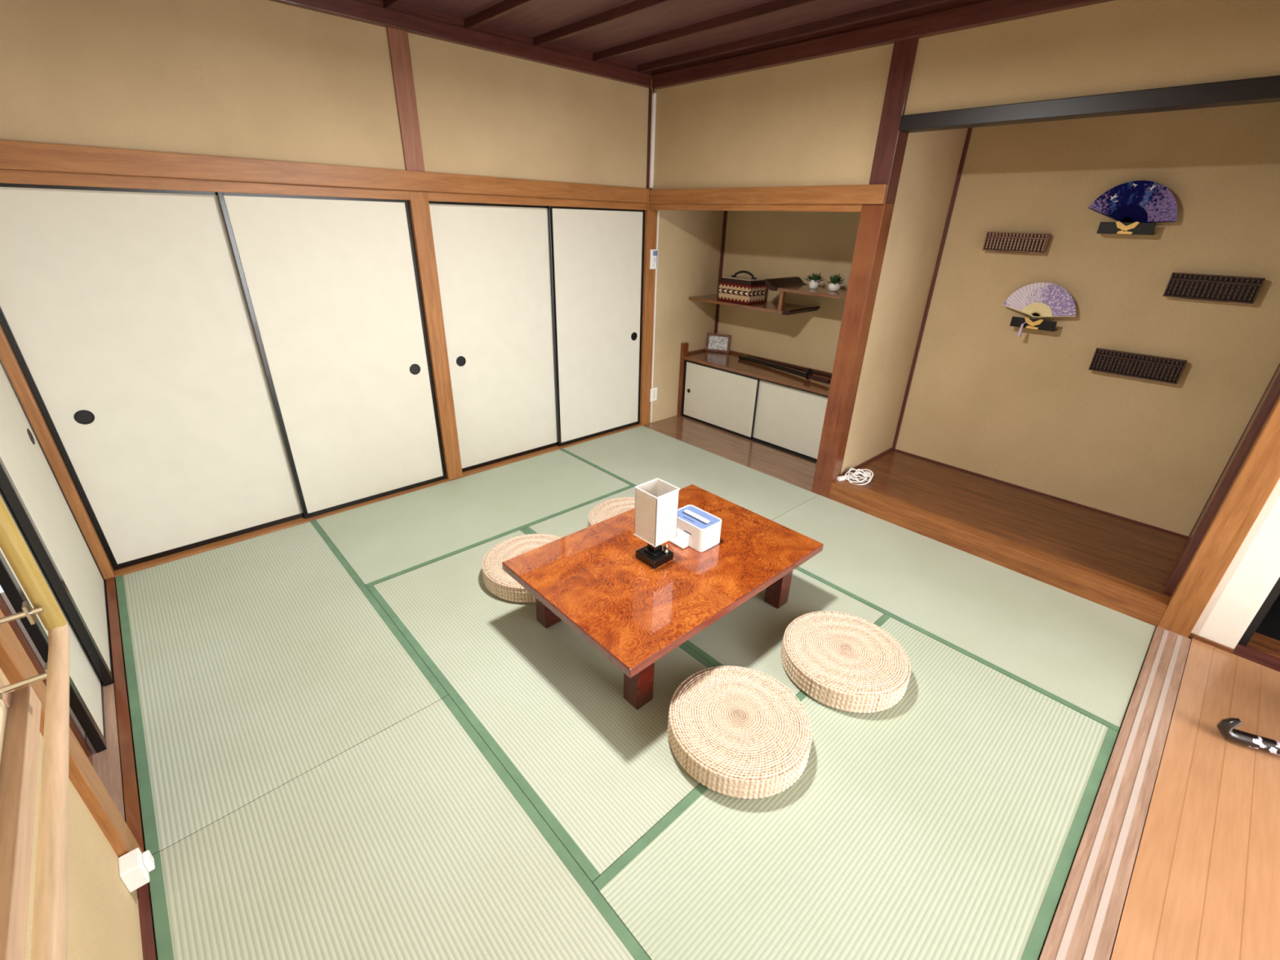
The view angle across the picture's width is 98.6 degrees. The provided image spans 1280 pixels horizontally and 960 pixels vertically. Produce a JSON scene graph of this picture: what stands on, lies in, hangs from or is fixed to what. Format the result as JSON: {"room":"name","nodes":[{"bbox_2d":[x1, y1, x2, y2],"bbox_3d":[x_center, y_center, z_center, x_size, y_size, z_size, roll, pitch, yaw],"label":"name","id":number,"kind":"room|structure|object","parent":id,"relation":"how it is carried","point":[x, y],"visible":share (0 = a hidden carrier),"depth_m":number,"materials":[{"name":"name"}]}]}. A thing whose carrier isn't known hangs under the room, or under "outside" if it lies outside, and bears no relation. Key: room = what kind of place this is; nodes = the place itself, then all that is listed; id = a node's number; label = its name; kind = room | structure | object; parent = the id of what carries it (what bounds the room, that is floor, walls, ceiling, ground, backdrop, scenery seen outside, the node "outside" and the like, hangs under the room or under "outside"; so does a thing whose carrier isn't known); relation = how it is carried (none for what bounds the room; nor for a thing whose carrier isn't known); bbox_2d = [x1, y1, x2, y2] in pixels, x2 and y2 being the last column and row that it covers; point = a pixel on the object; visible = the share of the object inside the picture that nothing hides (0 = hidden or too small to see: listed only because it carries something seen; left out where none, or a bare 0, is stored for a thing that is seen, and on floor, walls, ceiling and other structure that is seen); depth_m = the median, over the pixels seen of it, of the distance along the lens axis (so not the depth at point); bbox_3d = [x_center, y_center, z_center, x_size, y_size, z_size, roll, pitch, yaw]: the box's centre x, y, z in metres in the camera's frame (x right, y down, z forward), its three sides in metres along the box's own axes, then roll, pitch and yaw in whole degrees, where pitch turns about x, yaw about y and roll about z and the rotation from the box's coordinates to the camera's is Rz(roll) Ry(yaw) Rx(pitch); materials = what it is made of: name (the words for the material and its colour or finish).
{"room":"traditional dwelling","nodes":[
{"label":"traditional dwelling","id":0,"kind":"room"},
{"bbox_2d":[0,591,86,741],"bbox_3d":[-2.552,1.004,1.825,1.075,0.110,2.080,-20,33,-38],"label":"floor","id":1,"kind":"structure","parent":0,"point":[4,596],"depth_m":2.34,"materials":[{"name":"brown wood"}]},
{"bbox_2d":[0,593,93,766],"bbox_3d":[-1.850,0.163,1.444,0.095,1.752,0.085,-20,33,-38],"label":"trim","id":2,"kind":"structure","parent":1,"relation":"on","point":[4,607],"depth_m":1.66,"materials":[{"name":"brown wood"}]},
{"bbox_2d":[0,667,142,959],"bbox_3d":[-0.757,0.641,0.502,0.075,1.850,1.850,-20,33,-38],"label":"wall","id":3,"kind":"structure","parent":0,"point":[104,917],"depth_m":1.23,"materials":[{"name":"beige paint"}]},
{"bbox_2d":[0,495,70,959],"bbox_3d":[-0.704,0.247,0.378,0.216,1.030,1.616,-20,33,-38],"label":"window","id":4,"kind":"structure","parent":3,"relation":"in","point":[20,708],"depth_m":0.87,"materials":[{"name":"brown wood"}]},
{"bbox_2d":[0,608,149,883],"bbox_3d":[-1.406,-0.021,0.983,0.117,2.600,0.100,-20,33,-38],"label":"trim","id":5,"kind":"structure","parent":3,"relation":"attached to","point":[15,664],"depth_m":1.35,"materials":[{"name":"brown wood"}]},
{"bbox_2d":[118,848,155,892],"bbox_3d":[-1.329,1.026,1.458,0.057,0.074,0.062,-20,33,-38],"label":"box","id":6,"kind":"object","parent":3,"relation":"attached to","point":[135,866],"visible":1,"depth_m":1.44,"materials":[{"name":"white plastic"}]},
{"bbox_2d":[137,882,158,959],"bbox_3d":[-0.787,1.417,0.959,0.023,0.054,1.720,-20,33,-38],"label":"trim","id":7,"kind":"structure","parent":3,"relation":"attached to","point":[148,944],"depth_m":1.43,"materials":[{"name":"brown wood"}]},
{"bbox_2d":[0,0,724,422],"bbox_3d":[-1.008,-1.321,3.612,4.730,2.620,0.120,-20,33,-38],"label":"wall","id":8,"kind":"structure","parent":0,"point":[254,79],"depth_m":2.69,"materials":[{"name":"beige paint"}]},
{"bbox_2d":[0,487,106,753],"bbox_3d":[-2.099,-0.006,1.781,0.026,1.757,0.842,-20,33,-38],"label":"door","id":9,"kind":"structure","parent":8,"relation":"in","point":[86,684],"depth_m":1.85,"materials":[{"name":"paper"}]},
{"bbox_2d":[0,358,113,686],"bbox_3d":[-2.343,-0.145,2.059,0.026,1.757,0.895,-20,33,-38],"label":"door","id":10,"kind":"structure","parent":8,"relation":"in","point":[28,482],"depth_m":2.12,"materials":[{"name":"paper"}]},
{"bbox_2d":[0,324,115,579],"bbox_3d":[-2.693,-0.329,2.377,0.120,1.800,0.120,-20,33,-38],"label":"trim","id":11,"kind":"structure","parent":8,"relation":"attached to","point":[7,357],"depth_m":2.46,"materials":[{"name":"brown wood"}]},
{"bbox_2d":[85,582,126,822],"bbox_3d":[-2.087,0.826,2.136,0.082,0.050,1.780,-20,33,-38],"label":"trim","id":12,"kind":"structure","parent":8,"relation":"attached to","point":[107,764],"depth_m":1.86,"materials":[{"name":"brown wood"}]},
{"bbox_2d":[105,577,146,852],"bbox_3d":[-2.043,0.807,2.173,0.032,0.054,1.780,-20,33,-38],"label":"trim","id":13,"kind":"structure","parent":8,"relation":"attached to","point":[134,820],"depth_m":1.97,"materials":[{"name":"brown wood"}]},
{"bbox_2d":[0,182,303,570],"bbox_3d":[-2.328,-0.457,2.711,0.900,1.751,0.026,-20,33,-38],"label":"door","id":14,"kind":"structure","parent":8,"relation":"in","point":[125,317],"depth_m":2.62,"materials":[{"name":"paper"}]},
{"bbox_2d":[0,168,410,199],"bbox_3d":[-1.979,-1.377,2.585,1.760,0.048,0.120,-20,33,-38],"label":"trim","id":15,"kind":"structure","parent":8,"relation":"attached to","point":[6,175],"depth_m":2.46,"materials":[{"name":"brown wood"}]},
{"bbox_2d":[114,479,448,577],"bbox_3d":[-2.024,0.247,3.354,1.760,0.056,0.120,-20,33,-38],"label":"trim","id":16,"kind":"structure","parent":8,"relation":"attached to","point":[131,569],"depth_m":3.12,"materials":[{"name":"brown wood"}]},
{"bbox_2d":[0,139,650,203],"bbox_3d":[-1.259,-1.674,3.084,3.600,0.097,0.042,-20,33,-38],"label":"trim","id":17,"kind":"structure","parent":8,"relation":"attached to","point":[14,155],"depth_m":2.63,"materials":[{"name":"brown wood"}]},
{"bbox_2d":[216,191,446,518],"bbox_3d":[-1.673,-0.682,3.226,0.895,1.751,0.026,-20,33,-38],"label":"door","id":18,"kind":"structure","parent":8,"relation":"in","point":[331,286],"depth_m":3.14,"materials":[{"name":"paper"}]},
{"bbox_2d":[386,26,425,171],"bbox_3d":[-1.281,-2.027,2.977,0.103,0.645,0.120,-20,33,-38],"label":"trim","id":19,"kind":"structure","parent":8,"relation":"attached to","point":[397,39],"depth_m":2.92,"materials":[{"name":"brown wood"}]},
{"bbox_2d":[408,190,462,480],"bbox_3d":[-1.315,-0.841,3.538,0.105,1.800,0.120,-20,33,-38],"label":"trim","id":20,"kind":"structure","parent":8,"relation":"attached to","point":[419,205],"depth_m":3.43,"materials":[{"name":"brown wood"}]},
{"bbox_2d":[268,0,652,88],"bbox_3d":[-1.306,-2.306,2.741,3.750,0.070,0.072,-20,33,-38],"label":"trim","id":21,"kind":"structure","parent":8,"relation":"attached to","point":[353,10],"depth_m":2.99,"materials":[{"name":"brown wood"}]},
{"bbox_2d":[428,200,557,472],"bbox_3d":[-0.963,-0.963,3.861,0.880,1.751,0.026,-20,33,-38],"label":"door","id":22,"kind":"structure","parent":8,"relation":"in","point":[493,264],"depth_m":3.79,"materials":[{"name":"paper"}]},
{"bbox_2d":[464,0,537,29],"bbox_3d":[0.276,-1.885,1.814,0.028,0.047,3.590,-20,33,-38],"label":"beam","id":23,"kind":"structure","parent":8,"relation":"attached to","point":[506,6],"depth_m":2.78,"materials":[{"name":"brown wood"}]},
{"bbox_2d":[427,191,648,209],"bbox_3d":[-0.616,-1.883,3.733,1.735,0.048,0.120,-20,33,-38],"label":"trim","id":24,"kind":"structure","parent":8,"relation":"attached to","point":[433,196],"depth_m":3.57,"materials":[{"name":"brown wood"}]},
{"bbox_2d":[458,423,641,478],"bbox_3d":[-0.661,-0.259,4.502,1.735,0.056,0.120,-20,33,-38],"label":"trim","id":25,"kind":"structure","parent":8,"relation":"attached to","point":[482,468],"depth_m":4.29,"materials":[{"name":"brown wood"}]},
{"bbox_2d":[547,205,644,446],"bbox_3d":[-0.316,-1.186,4.369,0.885,1.751,0.026,-20,33,-38],"label":"door","id":26,"kind":"structure","parent":8,"relation":"in","point":[597,255],"depth_m":4.30,"materials":[{"name":"paper"}]},
{"bbox_2d":[533,0,676,46],"bbox_3d":[0.596,-2.004,2.084,0.028,0.047,3.590,-20,33,-38],"label":"beam","id":27,"kind":"structure","parent":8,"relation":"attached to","point":[636,6],"depth_m":2.85,"materials":[{"name":"brown wood"}]},
{"bbox_2d":[640,209,657,425],"bbox_3d":[0.037,-1.333,4.681,0.100,1.820,0.120,-20,33,-38],"label":"trim","id":28,"kind":"structure","parent":8,"relation":"attached to","point":[651,216],"depth_m":4.61,"materials":[{"name":"brown wood"}]},
{"bbox_2d":[646,88,654,189],"bbox_3d":[0.075,-2.499,4.059,0.038,0.640,0.038,-20,33,-38],"label":"trim","id":29,"kind":"structure","parent":8,"relation":"attached to","point":[650,98],"depth_m":4.03,"materials":[{"name":"brown wood"}]},
{"bbox_2d":[649,248,658,269],"bbox_3d":[0.114,-1.778,4.437,0.083,0.147,0.010,-20,33,-38],"label":"remote control","id":30,"kind":"object","parent":8,"relation":"attached to","point":[653,255],"visible":1,"depth_m":4.43,"materials":[{"name":"white plastic"}]},
{"bbox_2d":[650,210,659,422],"bbox_3d":[0.122,-1.318,4.677,0.010,1.740,0.010,-20,33,-38],"label":"cable cover","id":31,"kind":"object","parent":8,"relation":"attached to","point":[659,211],"visible":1,"depth_m":4.65,"materials":[{"name":"white plastic"}]},
{"bbox_2d":[593,0,823,62],"bbox_3d":[0.923,-2.125,2.359,0.028,0.047,3.590,-20,33,-38],"label":"beam","id":32,"kind":"structure","parent":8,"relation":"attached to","point":[775,6],"depth_m":2.91,"materials":[{"name":"brown wood"}]},
{"bbox_2d":[637,0,956,72],"bbox_3d":[1.210,-2.232,2.601,0.028,0.047,3.590,-20,33,-38],"label":"beam","id":33,"kind":"structure","parent":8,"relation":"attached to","point":[903,6],"depth_m":2.94,"materials":[{"name":"brown wood"}]},
{"bbox_2d":[401,0,901,65],"bbox_3d":[-0.022,-1.821,1.525,3.870,0.080,3.870,-20,33,-38],"label":"ceiling","id":34,"kind":"structure","parent":0,"point":[540,17],"depth_m":2.89,"materials":[{"name":"brown wood"}]},
{"bbox_2d":[642,415,816,491],"bbox_3d":[0.967,-0.317,4.734,0.980,0.055,1.860,-20,33,-38],"label":"floor","id":35,"kind":"structure","parent":0,"point":[795,470],"depth_m":4.51,"materials":[{"name":"brown wood"}]},
{"bbox_2d":[676,342,831,462],"bbox_3d":[1.121,-0.705,4.697,0.463,0.685,1.740,-20,33,-38],"label":"base cabinet","id":36,"kind":"object","parent":35,"relation":"on","point":[784,411],"visible":0.85,"depth_m":4.62,"materials":[{"name":"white wood"}]},
{"bbox_2d":[683,351,831,395],"bbox_3d":[1.129,-0.901,4.607,0.456,0.027,1.740,-20,33,-38],"label":"countertop","id":37,"kind":"structure","parent":36,"relation":"on","point":[729,362],"depth_m":4.60,"materials":[{"name":"brown wood"}]},
{"bbox_2d":[705,333,731,353],"bbox_3d":[0.734,-1.285,5.167,0.225,0.165,0.035,10,27,17],"label":"picture frame","id":38,"kind":"object","parent":37,"relation":"on","point":[720,343],"visible":1,"depth_m":5.16,"materials":[{"name":"brown wood"}]},
{"bbox_2d":[707,335,728,350],"bbox_3d":[0.734,-1.285,5.167,0.185,0.125,0.021,10,27,17],"label":"picture","id":39,"kind":"object","parent":38,"relation":"attached to","point":[714,342],"depth_m":5.16},
{"bbox_2d":[738,355,831,383],"bbox_3d":[1.170,-0.945,4.568,0.086,0.086,0.995,-15,30,-31],"label":"sword","id":40,"kind":"object","parent":37,"relation":"on","point":[808,375],"visible":1,"depth_m":4.50,"materials":[{"name":"black paint"}]},
{"bbox_2d":[746,355,831,377],"bbox_3d":[1.317,-0.956,4.674,0.024,0.023,1.010,-20,33,-38],"label":"sword","id":41,"kind":"object","parent":37,"relation":"on","point":[748,356],"visible":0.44,"depth_m":4.69,"materials":[{"name":"black wood"}]},
{"bbox_2d":[840,128,968,473],"bbox_3d":[1.679,-1.226,3.569,0.880,2.620,0.095,-20,33,-38],"label":"wall","id":42,"kind":"structure","parent":0,"point":[931,159],"depth_m":3.50,"materials":[{"name":"beige paint"}]},
{"bbox_2d":[811,203,894,497],"bbox_3d":[1.305,-0.714,3.459,0.115,1.830,0.133,-20,33,-38],"label":"trim","id":43,"kind":"structure","parent":42,"relation":"attached to","point":[875,220],"depth_m":3.35,"materials":[{"name":"brown wood"}]},
{"bbox_2d":[840,447,893,475],"bbox_3d":[1.665,-0.134,4.022,0.795,0.022,0.012,-20,33,-38],"label":"trim","id":44,"kind":"structure","parent":42,"relation":"attached to","point":[888,451],"depth_m":4.04,"materials":[{"name":"brown wood"}]},
{"bbox_2d":[868,37,919,204],"bbox_3d":[1.344,-1.865,2.907,0.115,0.725,0.115,-20,33,-38],"label":"trim","id":45,"kind":"structure","parent":42,"relation":"attached to","point":[891,144],"depth_m":2.87,"materials":[{"name":"brown wood"}]},
{"bbox_2d":[828,480,1170,630],"bbox_3d":[1.909,0.365,3.205,0.100,0.170,1.732,-20,33,-38],"label":"trim","id":46,"kind":"structure","parent":42,"relation":"attached to","point":[1140,603],"depth_m":3.01,"materials":[{"name":"brown wood"}]},
{"bbox_2d":[651,0,1279,189],"bbox_3d":[1.340,-1.912,2.895,0.080,0.820,3.610,-20,33,-38],"label":"wall","id":47,"kind":"structure","parent":0,"point":[1116,46],"depth_m":2.68,"materials":[{"name":"beige paint"}]},
{"bbox_2d":[648,93,656,188],"bbox_3d":[0.093,-2.479,4.042,0.024,0.600,0.021,-20,33,-38],"label":"cable cover","id":48,"kind":"object","parent":47,"relation":"attached to","point":[654,95],"visible":1,"depth_m":4.03,"materials":[{"name":"white plastic"}]},
{"bbox_2d":[648,204,862,212],"bbox_3d":[0.692,-1.829,3.692,0.110,0.045,1.740,-20,33,-38],"label":"trim","id":49,"kind":"structure","parent":47,"relation":"attached to","point":[736,207],"depth_m":3.52,"materials":[{"name":"brown wood"}]},
{"bbox_2d":[648,184,888,204],"bbox_3d":[0.704,-1.847,3.580,0.042,0.095,1.846,-20,33,-38],"label":"trim","id":50,"kind":"structure","parent":47,"relation":"attached to","point":[855,193],"depth_m":3.41,"materials":[{"name":"brown wood"}]},
{"bbox_2d":[652,0,1114,89],"bbox_3d":[1.359,-2.194,2.673,0.072,0.080,3.698,-20,33,-38],"label":"trim","id":51,"kind":"structure","parent":47,"relation":"attached to","point":[991,11],"depth_m":2.78,"materials":[{"name":"brown wood"}]},
{"bbox_2d":[898,75,1279,133],"bbox_3d":[1.957,-1.557,2.285,0.100,0.068,1.737,-20,33,-38],"label":"trim","id":52,"kind":"structure","parent":47,"relation":"attached to","point":[1264,89],"depth_m":2.26,"materials":[{"name":"black wood"}]},
{"bbox_2d":[717,102,1279,536],"bbox_3d":[2.014,-1.334,3.817,0.080,2.620,3.810,-20,33,-38],"label":"wall","id":53,"kind":"structure","parent":0,"point":[1028,411],"depth_m":3.22,"materials":[{"name":"beige paint"}]},
{"bbox_2d":[714,210,727,333],"bbox_3d":[0.732,-1.809,5.048,0.022,1.240,0.022,-20,33,-38],"label":"trim","id":54,"kind":"structure","parent":53,"relation":"attached to","point":[725,215],"depth_m":4.96,"materials":[{"name":"brown wood"}]},
{"bbox_2d":[688,293,820,315],"bbox_3d":[0.930,-1.489,4.628,0.425,0.036,1.055,-20,33,-38],"label":"shelf","id":55,"kind":"object","parent":53,"relation":"attached to","point":[767,306],"visible":0.78,"depth_m":4.46,"materials":[{"name":"brown wood"}]},
{"bbox_2d":[718,270,766,304],"bbox_3d":[0.857,-1.622,4.608,0.235,0.245,0.335,-20,33,-38],"label":"woven basket","id":56,"kind":"object","parent":55,"relation":"on","point":[735,289],"visible":0.97,"depth_m":4.53,"materials":[{"name":"multicoloured wicker"}]},
{"bbox_2d":[764,276,847,311],"bbox_3d":[1.441,-1.337,4.073,0.445,0.218,0.967,-20,33,-38],"label":"shelf","id":57,"kind":"object","parent":53,"relation":"attached to","point":[791,284],"visible":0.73,"depth_m":4.18,"materials":[{"name":"brown wood"}]},
{"bbox_2d":[804,271,825,288],"bbox_3d":[1.305,-1.493,4.120,0.152,0.121,0.146,-6,26,-15],"label":"potted plant","id":58,"kind":"object","parent":57,"relation":"on","point":[814,280],"visible":1,"depth_m":4.10,"materials":[{"name":"green plant"}]},
{"bbox_2d":[826,273,845,291],"bbox_3d":[1.423,-1.436,3.999,0.150,0.126,0.132,-20,33,-38],"label":"potted plant","id":59,"kind":"object","parent":57,"relation":"on","point":[835,284],"visible":1,"depth_m":3.99,"materials":[{"name":"green plant"}]},
{"bbox_2d":[892,127,973,450],"bbox_3d":[1.995,-1.229,3.805,0.020,2.200,0.020,-20,33,-38],"label":"trim","id":60,"kind":"structure","parent":53,"relation":"attached to","point":[969,130],"depth_m":3.73,"materials":[{"name":"brown wood"}]},
{"bbox_2d":[982,231,1051,253],"bbox_3d":[2.283,-1.441,3.342,0.054,0.111,0.335,-20,33,-38],"label":"abacus","id":61,"kind":"object","parent":53,"relation":"attached to","point":[1002,242],"visible":1,"depth_m":3.33,"materials":[{"name":"brown wood"}]},
{"bbox_2d":[1009,316,1057,331],"bbox_3d":[2.415,-0.961,3.369,0.090,0.062,0.236,-20,33,-38],"label":"stand","id":62,"kind":"object","parent":53,"relation":"attached to","point":[1037,324],"visible":1,"depth_m":3.34,"materials":[{"name":"black wood"}]},
{"bbox_2d":[1002,282,1075,336],"bbox_3d":[2.385,-1.020,3.313,0.061,0.314,0.387,-20,33,-38],"label":"folding fan","id":63,"kind":"object","parent":62,"relation":"in","point":[1038,300],"visible":1,"depth_m":3.30,"materials":[{"name":"purple paper"}]},
{"bbox_2d":[894,448,1188,538],"bbox_3d":[2.554,0.046,3.709,0.012,0.010,1.707,-20,33,-38],"label":"trim","id":64,"kind":"structure","parent":53,"relation":"attached to","point":[896,450],"depth_m":3.58,"materials":[{"name":"brown wood"}]},
{"bbox_2d":[1096,221,1156,235],"bbox_3d":[2.616,-1.353,2.957,0.090,0.062,0.236,-20,33,-38],"label":"stand","id":65,"kind":"object","parent":53,"relation":"attached to","point":[1113,228],"visible":1,"depth_m":2.93,"materials":[{"name":"black wood"}]},
{"bbox_2d":[1088,180,1177,222],"bbox_3d":[2.604,-1.461,2.900,0.010,0.206,0.387,-20,33,-38],"label":"folding fan","id":66,"kind":"object","parent":65,"relation":"in","point":[1139,201],"visible":1,"depth_m":2.89,"materials":[{"name":"blue paper"}]},
{"bbox_2d":[1088,347,1186,384],"bbox_3d":[2.787,-0.644,3.095,0.054,0.129,0.393,-20,33,-38],"label":"abacus","id":67,"kind":"object","parent":53,"relation":"attached to","point":[1162,369],"visible":1,"depth_m":3.08,"materials":[{"name":"brown wood"}]},
{"bbox_2d":[1162,272,1265,303],"bbox_3d":[2.910,-0.978,2.802,0.054,0.122,0.340,-20,33,-38],"label":"abacus","id":68,"kind":"object","parent":53,"relation":"attached to","point":[1221,288],"visible":1,"depth_m":2.79,"materials":[{"name":"brown wood"}]},
{"bbox_2d":[844,450,1188,597],"bbox_3d":[2.251,0.215,3.484,0.830,0.118,1.745,-20,33,-38],"label":"floor","id":69,"kind":"structure","parent":0,"point":[1142,556],"depth_m":3.31,"materials":[{"name":"brown wood"}]},
{"bbox_2d":[836,467,873,484],"bbox_3d":[1.487,-0.025,3.754,0.260,0.074,0.178,-20,33,-38],"label":"extension cord","id":70,"kind":"object","parent":69,"relation":"on","point":[866,473],"visible":1,"depth_m":3.74,"materials":[{"name":"white plastic"}]},
{"bbox_2d":[1055,629,1168,959],"bbox_3d":[1.153,1.196,1.474,3.588,0.002,0.016,-20,33,-38],"label":"trim","id":71,"kind":"structure","parent":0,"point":[1070,927],"depth_m":1.75,"materials":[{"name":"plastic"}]},
{"bbox_2d":[1037,626,1191,959],"bbox_3d":[1.174,1.228,1.473,3.600,0.054,0.122,-20,33,-38],"label":"sliding door track","id":72,"kind":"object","parent":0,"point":[1084,925],"depth_m":1.75,"materials":[{"name":"brown wood"}]},
{"bbox_2d":[1083,635,1182,959],"bbox_3d":[1.186,1.213,1.442,3.588,0.002,0.017,-20,33,-38],"label":"trim","id":73,"kind":"structure","parent":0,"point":[1103,906],"depth_m":1.74,"materials":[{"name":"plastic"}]},
{"bbox_2d":[1109,593,1279,959],"bbox_3d":[2.322,1.821,0.370,6.800,0.126,3.270,-20,33,-38],"label":"floor","id":74,"kind":"structure","parent":0,"point":[1204,883],"depth_m":1.73,"materials":[{"name":"brown wood"}]},
{"bbox_2d":[1216,717,1279,755],"bbox_3d":[2.753,0.909,1.795,0.638,0.324,1.156,-20,33,-38],"label":"cane","id":75,"kind":"object","parent":74,"relation":"on","point":[1226,726],"visible":1,"depth_m":2.00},
{"bbox_2d":[1191,479,1279,648],"bbox_3d":[2.668,-0.370,2.020,0.090,2.450,0.146,-20,33,-38],"label":"strip","id":76,"kind":"object","parent":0,"point":[1254,571],"visible":0.8,"depth_m":2.37,"materials":[{"name":"white paint"}]},
{"bbox_2d":[1237,577,1279,646],"bbox_3d":[3.694,-0.174,2.123,1.440,2.060,1.240,-20,33,-38],"label":"wall","id":77,"kind":"structure","parent":0,"point":[1274,593],"depth_m":2.43,"materials":[{"name":"black"}]},
{"bbox_2d":[1188,632,1234,653],"bbox_3d":[2.600,0.741,2.509,0.012,0.020,0.146,-20,33,-38],"label":"trim","id":78,"kind":"structure","parent":77,"relation":"attached to","point":[1221,646],"depth_m":2.50,"materials":[{"name":"brown wood"}]},
{"bbox_2d":[1231,644,1279,671],"bbox_3d":[3.106,0.963,2.088,0.110,0.006,1.238,-20,33,-38],"label":"trim","id":79,"kind":"structure","parent":77,"relation":"attached to","point":[1257,656],"depth_m":2.44,"materials":[{"name":"brown wood"}]},
{"bbox_2d":[1246,631,1279,658],"bbox_3d":[3.208,0.924,2.175,0.170,0.005,1.160,-20,33,-38],"label":"trim","id":80,"kind":"structure","parent":77,"relation":"attached to","point":[1259,642],"depth_m":2.51,"materials":[{"name":"brown wood"}]},
{"bbox_3d":[0.218,0.538,3.071,4.850,0.105,3.980,-20,33,-38],"label":"floor","id":81,"kind":"structure","parent":0,"visible":0},
{"bbox_2d":[115,520,448,855],"bbox_3d":[-1.688,0.685,2.462,0.908,0.055,1.798,-20,33,-38],"label":"mat","id":82,"kind":"object","parent":81,"relation":"on","point":[251,664],"visible":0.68,"depth_m":2.22,"materials":[{"name":"green wicker"}]},
{"bbox_2d":[148,694,650,959],"bbox_3d":[-0.469,1.281,1.276,0.908,0.055,1.801,-20,33,-38],"label":"mat","id":83,"kind":"object","parent":81,"relation":"on","point":[414,841],"visible":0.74,"depth_m":1.55,"materials":[{"name":"green wicker"}]},
{"bbox_2d":[315,449,633,587],"bbox_3d":[-1.003,0.167,3.595,1.783,0.055,0.890,-20,33,-38],"label":"mat","id":84,"kind":"object","parent":81,"relation":"on","point":[385,540],"visible":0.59,"depth_m":3.44,"materials":[{"name":"green wicker"}]},
{"bbox_2d":[367,528,715,883],"bbox_3d":[-0.415,0.734,2.433,0.898,0.055,1.806,-20,33,-38],"label":"mat","id":85,"kind":"object","parent":81,"relation":"on","point":[601,771],"visible":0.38,"depth_m":2.12,"materials":[{"name":"green wicker"}]},
{"bbox_2d":[481,533,562,603],"bbox_3d":[-0.555,0.443,2.850,0.505,0.107,0.505,12,27,21],"label":"cushion","id":86,"kind":"object","parent":85,"relation":"on","point":[496,580],"visible":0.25,"depth_m":2.77,"materials":[{"name":"beige wicker"}]},
{"bbox_2d":[502,484,823,709],"bbox_3d":[0.129,0.476,2.561,1.220,0.330,0.840,-20,33,-38],"label":"table","id":87,"kind":"object","parent":85,"relation":"on","point":[591,579],"visible":0.91,"depth_m":2.32,"materials":[{"name":"brown wood"}]},
{"bbox_2d":[633,478,679,568],"bbox_3d":[0.068,0.190,2.369,0.135,0.348,0.135,-20,33,-38],"label":"table lamp","id":88,"kind":"object","parent":87,"relation":"on","point":[656,500],"visible":1,"depth_m":2.33,"materials":[{"name":"white paper"}]},
{"bbox_2d":[668,504,721,551],"bbox_3d":[0.244,0.228,2.563,0.185,0.122,0.209,-20,33,-38],"label":"tissue box","id":89,"kind":"object","parent":87,"relation":"on","point":[700,530],"visible":0.84,"depth_m":2.52,"materials":[{"name":"white plastic"}]},
{"bbox_2d":[667,666,812,799],"bbox_3d":[0.353,0.881,1.978,0.505,0.107,0.505,8,26,14],"label":"cushion","id":90,"kind":"object","parent":85,"relation":"on","point":[738,731],"visible":1,"depth_m":1.90,"materials":[{"name":"beige wicker"}]},
{"bbox_2d":[560,425,817,519],"bbox_3d":[0.294,-0.050,4.130,0.903,0.055,1.798,-20,33,-38],"label":"mat","id":91,"kind":"object","parent":81,"relation":"on","point":[636,456],"visible":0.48,"depth_m":4.13,"materials":[{"name":"green wicker"}]},
{"bbox_2d":[524,487,884,695],"bbox_3d":[0.241,0.491,2.986,0.883,0.055,1.806,-20,33,-38],"label":"mat","id":92,"kind":"object","parent":81,"relation":"on","point":[751,635],"visible":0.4,"depth_m":2.61,"materials":[{"name":"green wicker"}]},
{"bbox_2d":[587,497,635,526],"bbox_3d":[-0.056,0.252,3.281,0.505,0.107,0.505,17,30,30],"label":"cushion","id":93,"kind":"object","parent":92,"relation":"on","point":[608,508],"visible":0.33,"depth_m":3.32,"materials":[{"name":"beige wicker"}]},
{"bbox_2d":[592,613,1118,959],"bbox_3d":[0.827,1.062,1.815,1.783,0.055,0.901,-20,33,-38],"label":"mat","id":94,"kind":"object","parent":81,"relation":"on","point":[948,821],"visible":0.77,"depth_m":1.67,"materials":[{"name":"green wicker"}]},
{"bbox_2d":[780,611,911,713],"bbox_3d":[0.851,0.742,2.301,0.505,0.107,0.505,-8,27,-19],"label":"cushion","id":95,"kind":"object","parent":94,"relation":"on","point":[842,661],"visible":1,"depth_m":2.22,"materials":[{"name":"beige wicker"}]},
{"bbox_2d":[771,494,1155,731],"bbox_3d":[1.512,0.546,2.945,0.903,0.055,1.801,-20,33,-38],"label":"mat","id":96,"kind":"object","parent":81,"relation":"on","point":[1087,656],"visible":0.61,"depth_m":2.71,"materials":[{"name":"green wicker"}]},
{"bbox_3d":[2.914,-0.610,2.341,0.820,2.620,0.110,-20,33,-38],"label":"wall","id":97,"kind":"structure","parent":0,"visible":0},
{"bbox_2d":[1157,395,1279,637],"bbox_3d":[2.570,-0.476,2.062,0.115,2.600,0.110,-20,33,-38],"label":"trim","id":98,"kind":"structure","parent":97,"relation":"attached to","point":[1259,474],"depth_m":2.35,"materials":[{"name":"brown wood"}]},
{"bbox_2d":[1164,363,1279,595],"bbox_3d":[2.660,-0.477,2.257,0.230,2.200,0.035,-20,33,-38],"label":"trim","id":99,"kind":"structure","parent":97,"relation":"attached to","point":[1269,398],"depth_m":2.42,"materials":[{"name":"brown wood"}]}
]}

